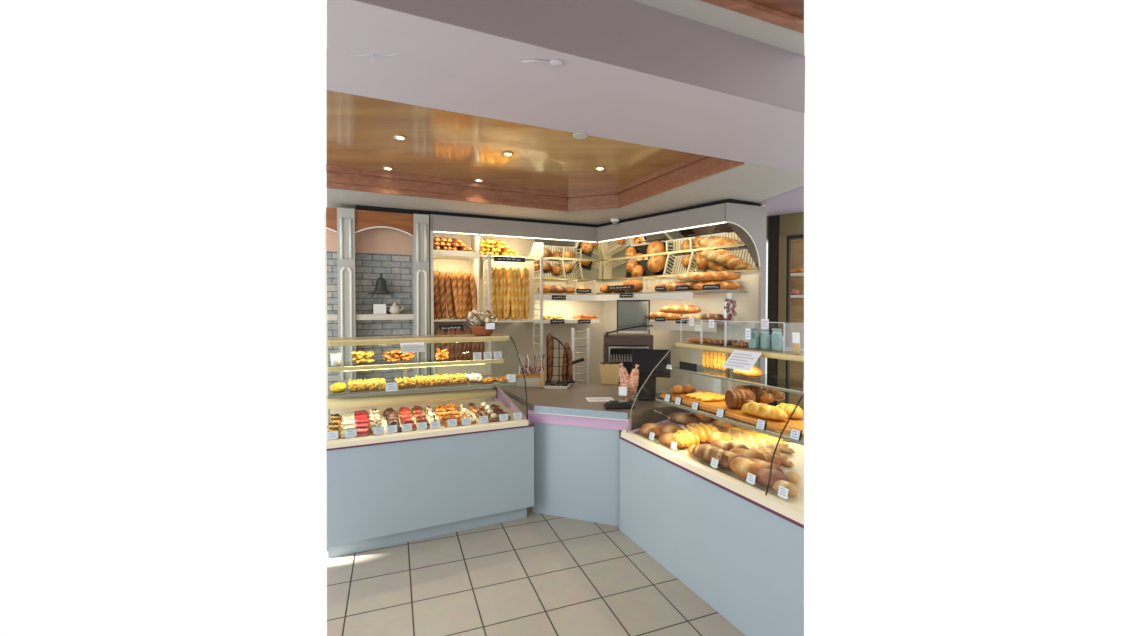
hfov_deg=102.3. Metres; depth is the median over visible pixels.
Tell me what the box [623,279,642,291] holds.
bread loaf
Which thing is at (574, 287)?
bread loaf
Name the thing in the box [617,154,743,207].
trim
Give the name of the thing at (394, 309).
teapot
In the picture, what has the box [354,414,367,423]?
cake
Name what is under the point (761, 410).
loaf
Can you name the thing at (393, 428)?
price tag
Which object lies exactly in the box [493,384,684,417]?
countertop
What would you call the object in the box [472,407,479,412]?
chocolate eclair
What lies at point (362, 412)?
cake
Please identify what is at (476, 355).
price tag
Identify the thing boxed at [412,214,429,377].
trim
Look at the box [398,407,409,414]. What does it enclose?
tartlet
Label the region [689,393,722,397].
bread
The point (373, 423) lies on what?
cream puff
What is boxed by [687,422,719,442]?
croissant
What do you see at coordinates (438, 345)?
baguette
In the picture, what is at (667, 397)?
price tag
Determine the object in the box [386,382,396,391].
price tag
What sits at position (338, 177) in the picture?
trim
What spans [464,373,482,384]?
cake
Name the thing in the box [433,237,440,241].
baguette
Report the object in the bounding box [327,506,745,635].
floor
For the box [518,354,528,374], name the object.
packet
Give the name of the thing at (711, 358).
stick
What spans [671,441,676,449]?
price tag
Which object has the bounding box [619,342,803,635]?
display case
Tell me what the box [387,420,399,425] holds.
dome
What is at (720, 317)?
bread loaf
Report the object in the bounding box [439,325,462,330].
label
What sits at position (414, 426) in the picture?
tartlet
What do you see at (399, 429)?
dome
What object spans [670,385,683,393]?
bread loaf
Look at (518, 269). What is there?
baguette
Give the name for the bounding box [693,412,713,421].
bread loaf
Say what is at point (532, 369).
packet
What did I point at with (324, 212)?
wall
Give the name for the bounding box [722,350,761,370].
paper notice
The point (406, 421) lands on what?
tartlet
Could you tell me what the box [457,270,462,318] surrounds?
baguette
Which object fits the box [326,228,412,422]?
wall
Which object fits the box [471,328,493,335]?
wicker bowl
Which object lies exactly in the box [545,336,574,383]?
stand
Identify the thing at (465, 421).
price tag
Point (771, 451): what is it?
baguette
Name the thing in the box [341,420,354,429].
slice
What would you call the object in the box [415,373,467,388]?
cake
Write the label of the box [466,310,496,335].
gift basket
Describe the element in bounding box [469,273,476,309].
baguette
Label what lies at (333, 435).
price tag
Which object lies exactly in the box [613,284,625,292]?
bread loaf
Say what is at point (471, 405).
chocolate eclair
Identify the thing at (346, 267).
trim
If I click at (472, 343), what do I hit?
baguette
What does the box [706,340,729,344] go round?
roll
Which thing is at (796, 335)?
price card
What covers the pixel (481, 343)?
baguette
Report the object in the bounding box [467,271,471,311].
baguette
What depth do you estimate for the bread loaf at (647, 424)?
3.17 m
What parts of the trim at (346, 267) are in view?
moulding, moulding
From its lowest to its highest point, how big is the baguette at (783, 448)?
0.044 m
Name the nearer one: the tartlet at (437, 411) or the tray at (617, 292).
the tartlet at (437, 411)
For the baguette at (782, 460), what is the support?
on the display case at (737, 544)
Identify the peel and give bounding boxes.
[572,358,583,363]
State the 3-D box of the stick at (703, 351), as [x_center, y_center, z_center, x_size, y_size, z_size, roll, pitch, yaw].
[1.025,0.291,3.352,0.034,0.151,0.040,-1,1,-25]
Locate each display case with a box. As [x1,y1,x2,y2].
[326,334,533,557]
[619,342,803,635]
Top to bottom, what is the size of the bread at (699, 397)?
0.027 m
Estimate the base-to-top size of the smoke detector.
0.009 m
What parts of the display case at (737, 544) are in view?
panel, cream rail, post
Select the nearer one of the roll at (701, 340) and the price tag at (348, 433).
the price tag at (348, 433)
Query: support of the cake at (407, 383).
on the display case at (386, 489)
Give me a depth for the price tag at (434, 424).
3.18 m
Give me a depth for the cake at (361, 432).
2.99 m
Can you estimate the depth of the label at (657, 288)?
4.94 m
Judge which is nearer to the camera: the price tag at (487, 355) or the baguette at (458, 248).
the price tag at (487, 355)
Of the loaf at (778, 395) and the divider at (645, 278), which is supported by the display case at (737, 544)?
the loaf at (778, 395)
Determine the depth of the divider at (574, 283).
5.70 m
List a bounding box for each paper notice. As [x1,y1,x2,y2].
[400,342,424,352]
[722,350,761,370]
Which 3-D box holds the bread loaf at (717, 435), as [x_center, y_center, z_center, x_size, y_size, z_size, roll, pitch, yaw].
[0.964,0.749,2.865,0.118,0.074,0.202,-1,2,-45]
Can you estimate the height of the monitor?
0.224 m
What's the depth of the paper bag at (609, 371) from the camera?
4.50 m
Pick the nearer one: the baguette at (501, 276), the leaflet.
the leaflet
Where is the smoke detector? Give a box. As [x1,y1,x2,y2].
[573,132,587,138]
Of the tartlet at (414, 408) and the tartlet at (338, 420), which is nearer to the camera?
the tartlet at (338, 420)
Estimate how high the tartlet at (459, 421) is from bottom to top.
0.051 m
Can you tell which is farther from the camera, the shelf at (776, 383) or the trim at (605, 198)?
the trim at (605, 198)
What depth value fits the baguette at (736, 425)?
2.87 m
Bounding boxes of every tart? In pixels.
[482,379,492,383]
[484,377,498,381]
[496,377,508,381]
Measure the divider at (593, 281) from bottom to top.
0.172 m
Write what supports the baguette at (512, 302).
on the rack at (488, 263)
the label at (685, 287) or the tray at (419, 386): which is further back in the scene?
the label at (685, 287)
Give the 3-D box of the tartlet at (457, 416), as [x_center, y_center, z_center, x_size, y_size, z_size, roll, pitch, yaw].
[-0.802,0.749,3.391,0.086,0.051,0.086,0,1,-8]
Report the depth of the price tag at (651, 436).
3.01 m
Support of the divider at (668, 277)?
on the wall shelf at (731, 237)
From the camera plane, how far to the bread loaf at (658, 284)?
5.03 m
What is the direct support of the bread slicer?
on the floor
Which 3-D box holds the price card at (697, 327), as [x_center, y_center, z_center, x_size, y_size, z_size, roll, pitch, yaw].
[0.957,0.072,3.276,0.003,0.040,0.055,-1,1,-24]
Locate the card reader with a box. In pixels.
[604,400,634,408]
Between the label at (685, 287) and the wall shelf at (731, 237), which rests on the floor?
the wall shelf at (731, 237)
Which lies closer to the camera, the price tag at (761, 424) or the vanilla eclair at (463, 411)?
the price tag at (761, 424)
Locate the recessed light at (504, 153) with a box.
[503,152,512,155]
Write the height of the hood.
0.112 m
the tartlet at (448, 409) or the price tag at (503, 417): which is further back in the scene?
the tartlet at (448, 409)
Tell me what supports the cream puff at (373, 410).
on the display case at (386, 489)
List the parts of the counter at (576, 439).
panel, panel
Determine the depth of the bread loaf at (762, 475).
2.21 m
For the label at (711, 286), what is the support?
attached to the wall shelf at (731, 237)
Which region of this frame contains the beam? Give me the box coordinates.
[327,0,804,172]
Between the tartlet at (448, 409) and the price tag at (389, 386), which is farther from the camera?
the tartlet at (448, 409)
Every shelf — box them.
[328,374,511,395]
[329,356,493,366]
[368,293,394,294]
[429,214,602,423]
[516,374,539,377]
[597,203,766,403]
[663,399,803,441]
[676,366,803,391]
[790,295,803,297]
[791,273,803,276]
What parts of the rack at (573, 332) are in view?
post, post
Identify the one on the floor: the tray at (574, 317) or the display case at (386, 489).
the display case at (386, 489)
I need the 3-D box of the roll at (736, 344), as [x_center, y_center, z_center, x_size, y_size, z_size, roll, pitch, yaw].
[1.146,0.175,2.983,0.041,0.031,0.122,-1,1,-30]
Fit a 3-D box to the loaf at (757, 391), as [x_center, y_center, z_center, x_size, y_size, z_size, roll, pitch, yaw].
[1.210,0.498,2.977,0.163,0.116,0.122,0,1,-13]
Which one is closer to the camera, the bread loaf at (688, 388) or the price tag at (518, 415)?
the bread loaf at (688, 388)
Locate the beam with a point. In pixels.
(631, 71)
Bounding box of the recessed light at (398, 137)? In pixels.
[394,135,405,139]
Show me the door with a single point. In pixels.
(773, 221)
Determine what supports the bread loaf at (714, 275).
on the bread loaf at (724, 285)
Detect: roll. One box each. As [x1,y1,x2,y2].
[698,339,715,342]
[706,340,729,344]
[732,342,747,346]
[796,268,803,272]
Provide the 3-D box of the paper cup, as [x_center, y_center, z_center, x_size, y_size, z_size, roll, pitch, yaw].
[-1.648,0.297,3.272,0.072,0.090,0.070,0,1,0]
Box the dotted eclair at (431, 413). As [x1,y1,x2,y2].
[428,410,434,417]
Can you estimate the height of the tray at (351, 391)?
0.008 m
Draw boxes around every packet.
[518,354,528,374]
[526,354,536,374]
[535,354,544,374]
[724,293,736,321]
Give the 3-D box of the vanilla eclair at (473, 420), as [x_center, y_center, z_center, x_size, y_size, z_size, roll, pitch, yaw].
[-0.683,0.758,3.364,0.048,0.048,0.120,0,1,-23]
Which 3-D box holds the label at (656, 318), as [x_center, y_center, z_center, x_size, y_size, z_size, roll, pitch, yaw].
[1.033,0.011,4.945,0.008,0.050,0.130,-1,1,-41]
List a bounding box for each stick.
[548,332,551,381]
[551,335,553,379]
[562,342,567,381]
[568,347,572,381]
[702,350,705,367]
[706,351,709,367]
[709,351,713,368]
[713,352,717,369]
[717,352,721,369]
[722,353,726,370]
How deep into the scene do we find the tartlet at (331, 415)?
3.29 m
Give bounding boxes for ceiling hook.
[346,53,398,62]
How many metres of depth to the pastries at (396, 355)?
3.45 m
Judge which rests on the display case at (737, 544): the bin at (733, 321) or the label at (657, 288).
the bin at (733, 321)
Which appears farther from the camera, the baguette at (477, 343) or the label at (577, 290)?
the label at (577, 290)
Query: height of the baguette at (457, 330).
0.700 m
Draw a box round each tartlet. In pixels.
[327,422,340,430]
[328,427,341,433]
[329,414,341,420]
[330,418,341,424]
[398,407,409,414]
[400,410,410,416]
[400,414,411,422]
[402,418,414,423]
[407,423,416,431]
[412,406,422,412]
[413,410,423,417]
[415,413,426,421]
[417,418,428,422]
[435,404,445,409]
[435,408,445,414]
[438,412,448,418]
[439,416,450,423]
[445,404,455,409]
[446,407,456,412]
[449,411,459,417]
[451,415,462,418]
[457,419,463,425]
[491,404,499,409]
[493,408,502,413]
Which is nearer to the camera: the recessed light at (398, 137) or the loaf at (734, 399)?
the loaf at (734, 399)
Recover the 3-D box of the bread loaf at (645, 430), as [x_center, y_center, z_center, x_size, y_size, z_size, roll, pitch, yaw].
[0.595,0.781,3.139,0.132,0.063,0.202,-1,1,-30]
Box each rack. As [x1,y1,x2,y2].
[482,254,542,401]
[571,328,589,383]
[789,239,803,410]
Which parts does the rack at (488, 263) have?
post, post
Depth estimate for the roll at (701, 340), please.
3.32 m
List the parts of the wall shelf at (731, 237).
shelf, shelf, shelf, shelf, panel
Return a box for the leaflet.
[585,397,613,401]
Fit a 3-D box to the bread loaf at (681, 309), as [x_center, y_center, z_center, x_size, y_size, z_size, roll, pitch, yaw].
[1.256,-0.096,4.972,0.476,0.101,0.136,1,1,37]
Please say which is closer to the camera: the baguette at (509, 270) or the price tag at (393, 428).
the price tag at (393, 428)
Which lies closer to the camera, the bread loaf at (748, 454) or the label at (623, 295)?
the bread loaf at (748, 454)
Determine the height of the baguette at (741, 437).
0.045 m
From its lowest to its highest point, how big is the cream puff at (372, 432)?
0.063 m
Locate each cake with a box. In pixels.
[329,382,346,394]
[348,378,385,393]
[354,410,367,415]
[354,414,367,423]
[355,423,368,428]
[356,418,369,425]
[356,428,368,436]
[395,377,415,389]
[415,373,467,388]
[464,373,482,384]
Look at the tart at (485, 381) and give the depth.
3.54 m
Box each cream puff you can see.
[368,409,380,415]
[369,412,380,418]
[369,416,381,424]
[369,421,381,430]
[370,425,380,434]
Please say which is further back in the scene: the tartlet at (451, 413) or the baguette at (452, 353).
the baguette at (452, 353)
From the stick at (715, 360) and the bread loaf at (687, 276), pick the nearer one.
the stick at (715, 360)
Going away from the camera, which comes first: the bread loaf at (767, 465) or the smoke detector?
the bread loaf at (767, 465)
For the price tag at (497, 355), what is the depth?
3.64 m
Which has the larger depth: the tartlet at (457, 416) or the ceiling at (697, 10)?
the tartlet at (457, 416)
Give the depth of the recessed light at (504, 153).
3.58 m
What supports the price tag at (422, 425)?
on the display case at (386, 489)
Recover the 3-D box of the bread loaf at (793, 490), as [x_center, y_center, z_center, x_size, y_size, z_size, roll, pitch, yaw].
[1.044,0.802,2.158,0.083,0.058,0.130,-1,1,-30]
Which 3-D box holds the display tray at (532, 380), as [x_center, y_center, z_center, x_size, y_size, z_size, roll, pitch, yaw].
[-0.333,0.582,4.415,0.265,0.150,0.185,0,1,0]
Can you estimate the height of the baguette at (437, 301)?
0.541 m
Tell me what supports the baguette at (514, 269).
on the rack at (488, 263)
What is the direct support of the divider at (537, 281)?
on the wall shelf at (569, 252)
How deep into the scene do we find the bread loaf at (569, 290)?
5.65 m
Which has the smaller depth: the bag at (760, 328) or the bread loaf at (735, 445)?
the bread loaf at (735, 445)
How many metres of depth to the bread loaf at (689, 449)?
2.72 m
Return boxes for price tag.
[327,431,337,439]
[345,429,356,437]
[373,426,383,434]
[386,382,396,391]
[387,425,396,432]
[402,423,411,431]
[417,422,426,429]
[430,421,439,428]
[447,419,456,426]
[461,417,470,424]
[473,352,481,359]
[479,416,487,422]
[484,352,491,359]
[494,351,501,358]
[499,414,507,420]
[507,374,515,381]
[513,412,521,419]
[649,432,654,439]
[664,394,671,401]
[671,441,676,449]
[675,396,681,404]
[691,401,699,409]
[710,457,718,467]
[716,408,724,417]
[746,472,755,484]
[756,419,766,429]
[777,485,788,498]
[789,428,801,440]
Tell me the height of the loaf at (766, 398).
0.090 m
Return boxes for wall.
[324,212,327,431]
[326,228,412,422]
[766,212,803,239]
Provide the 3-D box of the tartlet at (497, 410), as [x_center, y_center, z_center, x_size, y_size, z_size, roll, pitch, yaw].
[-0.535,0.737,3.629,0.086,0.045,0.086,0,1,-20]
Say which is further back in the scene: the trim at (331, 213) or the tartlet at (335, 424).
the trim at (331, 213)
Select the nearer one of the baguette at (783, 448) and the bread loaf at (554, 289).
the baguette at (783, 448)
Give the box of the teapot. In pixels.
[386,302,403,313]
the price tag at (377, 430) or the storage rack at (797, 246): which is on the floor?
the storage rack at (797, 246)
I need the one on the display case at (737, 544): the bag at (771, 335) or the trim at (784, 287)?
the bag at (771, 335)
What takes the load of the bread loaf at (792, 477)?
on the display case at (737, 544)
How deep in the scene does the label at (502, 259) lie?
4.88 m
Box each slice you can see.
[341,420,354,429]
[341,430,353,438]
[342,412,354,417]
[342,416,354,420]
[342,425,356,431]
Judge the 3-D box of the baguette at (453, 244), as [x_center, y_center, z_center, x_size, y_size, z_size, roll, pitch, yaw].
[-1.284,-0.839,5.190,0.064,0.092,0.365,-1,1,-34]
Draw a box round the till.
[631,349,670,400]
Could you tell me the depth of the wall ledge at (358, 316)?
4.70 m
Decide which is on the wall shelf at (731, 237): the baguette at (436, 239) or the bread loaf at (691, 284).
the bread loaf at (691, 284)
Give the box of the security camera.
[611,218,618,224]
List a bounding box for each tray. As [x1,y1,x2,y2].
[329,388,346,394]
[349,389,385,393]
[415,384,467,388]
[494,320,539,322]
[516,371,543,386]
[543,382,570,389]
[573,316,596,318]
[596,292,640,293]
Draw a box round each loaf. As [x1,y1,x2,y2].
[538,285,550,292]
[550,285,565,292]
[565,287,574,293]
[574,287,588,293]
[600,285,612,292]
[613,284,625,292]
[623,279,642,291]
[639,425,661,437]
[642,423,659,428]
[645,312,682,319]
[656,284,666,291]
[659,432,686,447]
[660,305,700,313]
[660,424,681,432]
[665,283,671,290]
[667,412,699,424]
[670,281,696,290]
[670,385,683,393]
[673,429,699,446]
[677,271,709,280]
[680,281,710,289]
[680,314,701,320]
[682,384,695,393]
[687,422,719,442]
[687,445,695,454]
[692,271,740,280]
[692,281,740,289]
[692,444,728,468]
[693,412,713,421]
[701,314,727,321]
[707,430,733,441]
[710,440,732,450]
[713,419,735,428]
[718,450,744,469]
[725,389,755,408]
[729,448,765,460]
[730,457,760,478]
[732,443,748,449]
[733,366,762,376]
[735,385,762,402]
[742,402,787,419]
[749,458,783,473]
[755,467,786,487]
[758,452,780,466]
[759,391,773,403]
[760,387,784,400]
[772,480,798,495]
[776,403,803,417]
[781,469,800,483]
[790,289,798,294]
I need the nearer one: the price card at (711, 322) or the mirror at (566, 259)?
the price card at (711, 322)
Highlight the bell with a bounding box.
[372,273,389,293]
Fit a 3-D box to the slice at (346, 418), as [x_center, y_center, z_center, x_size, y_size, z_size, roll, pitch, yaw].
[-1.556,0.736,3.272,0.082,0.043,0.086,0,1,-21]
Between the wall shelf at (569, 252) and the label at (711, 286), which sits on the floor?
the wall shelf at (569, 252)
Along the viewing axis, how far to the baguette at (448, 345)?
4.76 m
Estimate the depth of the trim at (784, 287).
5.02 m
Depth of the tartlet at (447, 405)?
3.64 m
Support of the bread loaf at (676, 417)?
on the display case at (737, 544)
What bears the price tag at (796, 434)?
on the display case at (737, 544)
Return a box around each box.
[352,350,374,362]
[373,304,385,313]
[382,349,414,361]
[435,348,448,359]
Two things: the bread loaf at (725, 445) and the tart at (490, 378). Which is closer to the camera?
the bread loaf at (725, 445)
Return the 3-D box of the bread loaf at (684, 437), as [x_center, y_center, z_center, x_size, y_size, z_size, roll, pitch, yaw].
[0.768,0.763,2.886,0.180,0.102,0.159,0,1,-15]
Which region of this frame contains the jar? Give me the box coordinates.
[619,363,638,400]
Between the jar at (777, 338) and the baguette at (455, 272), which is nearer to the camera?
the jar at (777, 338)
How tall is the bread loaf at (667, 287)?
0.096 m
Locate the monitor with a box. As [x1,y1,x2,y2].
[631,349,670,377]
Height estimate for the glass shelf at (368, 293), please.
0.008 m
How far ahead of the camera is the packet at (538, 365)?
4.41 m
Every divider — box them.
[534,279,539,292]
[566,280,577,293]
[584,280,595,293]
[643,277,660,291]
[667,276,684,291]
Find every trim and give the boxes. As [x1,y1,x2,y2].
[326,164,568,211]
[326,207,336,232]
[337,208,356,383]
[355,210,413,236]
[356,205,596,226]
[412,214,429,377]
[568,188,618,211]
[597,199,760,226]
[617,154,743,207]
[701,0,803,33]
[777,235,803,404]
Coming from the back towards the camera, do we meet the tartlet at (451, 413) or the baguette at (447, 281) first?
the baguette at (447, 281)
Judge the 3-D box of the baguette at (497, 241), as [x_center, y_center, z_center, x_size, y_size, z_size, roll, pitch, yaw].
[-0.820,-0.896,5.383,0.064,0.091,0.365,-1,1,-42]
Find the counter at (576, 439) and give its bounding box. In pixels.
[493,384,690,525]
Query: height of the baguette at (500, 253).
0.092 m
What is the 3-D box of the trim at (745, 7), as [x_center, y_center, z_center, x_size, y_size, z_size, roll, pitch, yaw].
[-0.174,-1.382,1.627,2.916,0.024,0.050,0,1,-23]
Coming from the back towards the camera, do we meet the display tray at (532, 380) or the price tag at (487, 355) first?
the display tray at (532, 380)
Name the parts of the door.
panel, panel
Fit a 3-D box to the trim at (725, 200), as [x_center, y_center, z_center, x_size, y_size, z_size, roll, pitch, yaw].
[1.170,-1.128,5.098,0.420,0.043,1.884,-1,1,-41]
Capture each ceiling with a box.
[327,90,694,192]
[327,162,803,242]
[633,0,804,55]
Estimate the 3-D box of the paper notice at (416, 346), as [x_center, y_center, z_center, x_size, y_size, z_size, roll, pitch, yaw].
[-1.123,0.217,3.354,0.168,0.068,0.061,-1,1,-25]
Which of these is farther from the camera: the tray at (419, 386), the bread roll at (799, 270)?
the bread roll at (799, 270)
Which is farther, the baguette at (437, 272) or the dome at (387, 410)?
the baguette at (437, 272)
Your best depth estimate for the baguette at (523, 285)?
5.00 m
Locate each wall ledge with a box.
[327,314,337,319]
[355,314,413,319]
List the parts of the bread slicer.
trough frame, lever, panel, guard frame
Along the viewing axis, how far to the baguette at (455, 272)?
5.10 m
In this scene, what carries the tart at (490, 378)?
on the display case at (386, 489)
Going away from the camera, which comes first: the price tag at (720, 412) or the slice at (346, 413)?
the price tag at (720, 412)
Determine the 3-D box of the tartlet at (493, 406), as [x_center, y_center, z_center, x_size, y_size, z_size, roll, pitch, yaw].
[-0.578,0.726,3.722,0.086,0.045,0.086,-1,1,-28]
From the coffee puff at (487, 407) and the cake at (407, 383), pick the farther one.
the coffee puff at (487, 407)
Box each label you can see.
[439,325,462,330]
[494,256,524,261]
[550,319,563,323]
[552,295,565,299]
[576,289,590,292]
[578,319,590,323]
[607,285,633,289]
[620,293,632,297]
[655,286,664,290]
[655,317,664,320]
[676,285,688,290]
[676,319,686,323]
[679,361,696,371]
[703,284,719,289]
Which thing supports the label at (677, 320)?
attached to the wall shelf at (731, 237)
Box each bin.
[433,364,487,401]
[733,321,784,351]
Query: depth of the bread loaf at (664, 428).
3.05 m
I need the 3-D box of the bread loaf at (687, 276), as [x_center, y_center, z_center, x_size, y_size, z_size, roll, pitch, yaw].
[1.412,-0.432,4.755,0.477,0.101,0.136,1,1,29]
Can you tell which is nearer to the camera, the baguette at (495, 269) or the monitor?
the monitor
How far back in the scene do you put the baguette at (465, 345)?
4.83 m
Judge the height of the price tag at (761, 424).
0.056 m
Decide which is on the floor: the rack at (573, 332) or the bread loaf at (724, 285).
the rack at (573, 332)
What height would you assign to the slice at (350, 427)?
0.043 m
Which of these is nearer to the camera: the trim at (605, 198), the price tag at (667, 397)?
the price tag at (667, 397)
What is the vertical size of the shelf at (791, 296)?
0.030 m
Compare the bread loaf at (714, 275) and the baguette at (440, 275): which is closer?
the bread loaf at (714, 275)
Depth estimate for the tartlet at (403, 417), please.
3.31 m
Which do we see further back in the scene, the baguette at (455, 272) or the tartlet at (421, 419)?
the baguette at (455, 272)
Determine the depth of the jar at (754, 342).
2.88 m
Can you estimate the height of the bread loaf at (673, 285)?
0.113 m
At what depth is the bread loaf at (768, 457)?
2.41 m
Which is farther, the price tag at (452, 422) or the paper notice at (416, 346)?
the paper notice at (416, 346)
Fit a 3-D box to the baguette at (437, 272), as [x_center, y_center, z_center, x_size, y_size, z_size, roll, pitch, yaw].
[-1.423,-0.254,5.026,0.082,0.566,0.058,0,1,-13]
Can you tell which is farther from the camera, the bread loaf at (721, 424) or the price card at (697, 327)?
the price card at (697, 327)
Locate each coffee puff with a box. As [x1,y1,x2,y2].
[479,402,486,410]
[483,405,490,413]
[485,409,493,418]
[489,413,498,421]
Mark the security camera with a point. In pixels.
(614, 221)
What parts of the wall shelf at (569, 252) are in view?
shelf, shelf, shelf, shelf, shelf, shelf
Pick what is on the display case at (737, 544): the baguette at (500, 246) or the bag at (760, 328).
the bag at (760, 328)
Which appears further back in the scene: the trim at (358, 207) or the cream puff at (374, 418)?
the trim at (358, 207)
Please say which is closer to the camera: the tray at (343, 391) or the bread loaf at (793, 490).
the bread loaf at (793, 490)
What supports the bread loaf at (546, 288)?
on the wall shelf at (569, 252)
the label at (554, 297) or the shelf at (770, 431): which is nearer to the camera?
the shelf at (770, 431)
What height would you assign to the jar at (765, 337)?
0.130 m
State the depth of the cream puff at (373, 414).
3.32 m
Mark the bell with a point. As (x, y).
(380, 287)
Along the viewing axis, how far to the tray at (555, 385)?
4.23 m
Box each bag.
[600,353,619,383]
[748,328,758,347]
[759,328,761,347]
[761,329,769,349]
[770,328,779,348]
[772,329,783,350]
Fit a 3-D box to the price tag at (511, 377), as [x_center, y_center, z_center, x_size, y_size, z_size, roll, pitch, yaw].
[-0.429,0.480,3.621,0.070,0.062,0.022,0,1,-10]
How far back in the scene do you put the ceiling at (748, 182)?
4.40 m
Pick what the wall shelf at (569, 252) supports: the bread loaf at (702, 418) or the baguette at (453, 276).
the baguette at (453, 276)
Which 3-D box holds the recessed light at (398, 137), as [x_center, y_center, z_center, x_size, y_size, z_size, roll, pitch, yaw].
[-1.179,-1.288,3.252,0.084,0.010,0.084,0,1,0]
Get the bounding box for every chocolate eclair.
[468,403,474,408]
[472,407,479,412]
[475,411,482,417]
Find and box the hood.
[604,334,652,345]
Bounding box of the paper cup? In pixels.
[330,353,340,365]
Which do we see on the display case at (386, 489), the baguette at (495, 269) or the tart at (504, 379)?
the tart at (504, 379)
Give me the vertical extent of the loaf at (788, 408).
0.078 m
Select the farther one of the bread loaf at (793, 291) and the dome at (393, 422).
the bread loaf at (793, 291)
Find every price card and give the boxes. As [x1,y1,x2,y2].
[689,317,693,325]
[695,325,700,330]
[709,319,713,327]
[745,328,750,339]
[761,319,768,328]
[792,332,799,353]
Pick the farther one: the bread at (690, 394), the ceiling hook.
the bread at (690, 394)
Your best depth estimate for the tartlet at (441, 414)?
3.43 m
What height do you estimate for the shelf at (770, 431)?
0.012 m
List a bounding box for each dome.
[383,407,394,416]
[386,411,398,419]
[387,415,399,423]
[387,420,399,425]
[389,424,401,433]
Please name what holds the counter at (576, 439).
on the floor
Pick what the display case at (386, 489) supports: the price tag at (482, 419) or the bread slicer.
the price tag at (482, 419)
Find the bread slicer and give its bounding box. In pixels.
[603,300,652,434]
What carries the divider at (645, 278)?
on the wall shelf at (731, 237)
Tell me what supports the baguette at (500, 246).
on the baguette
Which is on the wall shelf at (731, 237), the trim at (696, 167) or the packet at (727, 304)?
the packet at (727, 304)
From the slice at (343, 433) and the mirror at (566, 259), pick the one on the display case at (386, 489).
the slice at (343, 433)
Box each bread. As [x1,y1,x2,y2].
[684,392,712,396]
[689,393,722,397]
[695,395,724,399]
[701,396,724,400]
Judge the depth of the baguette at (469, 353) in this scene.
4.85 m
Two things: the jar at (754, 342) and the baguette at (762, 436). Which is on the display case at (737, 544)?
the baguette at (762, 436)
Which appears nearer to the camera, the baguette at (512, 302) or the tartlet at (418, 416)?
the tartlet at (418, 416)
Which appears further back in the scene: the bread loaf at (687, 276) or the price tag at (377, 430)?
the bread loaf at (687, 276)
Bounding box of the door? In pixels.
[767,215,779,405]
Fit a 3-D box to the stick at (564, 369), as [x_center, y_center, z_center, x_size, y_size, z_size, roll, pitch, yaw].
[0.000,0.441,4.570,0.069,0.402,0.045,0,1,0]
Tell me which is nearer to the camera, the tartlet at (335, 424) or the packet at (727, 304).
the tartlet at (335, 424)
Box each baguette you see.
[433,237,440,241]
[434,269,438,318]
[434,271,441,318]
[436,329,441,351]
[438,271,445,318]
[441,329,445,349]
[444,271,452,317]
[446,328,450,357]
[450,242,458,246]
[450,328,454,357]
[451,238,461,243]
[451,271,459,317]
[453,271,457,318]
[455,328,458,357]
[457,247,466,250]
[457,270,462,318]
[459,328,462,357]
[462,272,467,318]
[463,328,467,356]
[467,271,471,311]
[467,328,471,356]
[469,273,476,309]
[471,332,475,356]
[476,342,479,351]
[480,342,483,356]
[491,267,496,317]
[493,244,503,248]
[494,267,499,318]
[495,240,504,244]
[498,252,508,255]
[499,266,503,319]
[503,267,506,319]
[506,267,511,319]
[510,268,515,318]
[513,268,518,318]
[516,267,521,318]
[520,267,525,319]
[525,268,529,318]
[718,429,781,452]
[724,429,794,453]
[727,426,788,446]
[730,440,793,466]
[733,437,787,459]
[736,425,783,441]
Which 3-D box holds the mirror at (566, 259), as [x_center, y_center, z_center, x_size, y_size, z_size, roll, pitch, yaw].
[-0.004,-0.713,5.744,1.026,0.448,0.785,0,1,0]
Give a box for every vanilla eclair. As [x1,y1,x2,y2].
[461,408,466,414]
[465,412,471,417]
[471,417,475,423]
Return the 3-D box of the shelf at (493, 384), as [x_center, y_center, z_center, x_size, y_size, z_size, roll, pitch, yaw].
[-1.092,0.516,3.540,1.323,0.010,0.500,-1,1,-25]
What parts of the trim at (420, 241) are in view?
moulding, moulding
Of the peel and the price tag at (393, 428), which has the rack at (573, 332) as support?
the peel
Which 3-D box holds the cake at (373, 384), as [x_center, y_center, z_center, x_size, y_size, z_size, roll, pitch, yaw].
[-1.414,0.478,3.254,0.256,0.074,0.219,-1,1,-25]
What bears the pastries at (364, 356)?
on the display case at (386, 489)
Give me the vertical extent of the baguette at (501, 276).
0.587 m
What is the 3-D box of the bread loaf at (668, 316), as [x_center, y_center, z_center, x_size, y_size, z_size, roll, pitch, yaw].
[1.104,-0.024,5.074,0.476,0.101,0.138,1,1,41]
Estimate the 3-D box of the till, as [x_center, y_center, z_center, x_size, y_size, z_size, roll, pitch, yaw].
[0.715,0.468,3.787,0.320,0.403,0.220,0,1,14]
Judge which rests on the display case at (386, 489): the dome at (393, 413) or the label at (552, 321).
the dome at (393, 413)
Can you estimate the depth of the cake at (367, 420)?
3.19 m
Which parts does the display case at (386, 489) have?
cream rail, kick plate, panel, post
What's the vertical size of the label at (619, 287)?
0.050 m
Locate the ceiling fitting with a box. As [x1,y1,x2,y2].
[522,59,562,66]
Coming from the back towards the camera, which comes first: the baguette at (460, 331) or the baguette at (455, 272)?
the baguette at (455, 272)
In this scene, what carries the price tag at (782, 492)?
on the display case at (737, 544)
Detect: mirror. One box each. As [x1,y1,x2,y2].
[528,239,602,280]
[598,223,758,280]
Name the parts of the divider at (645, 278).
rail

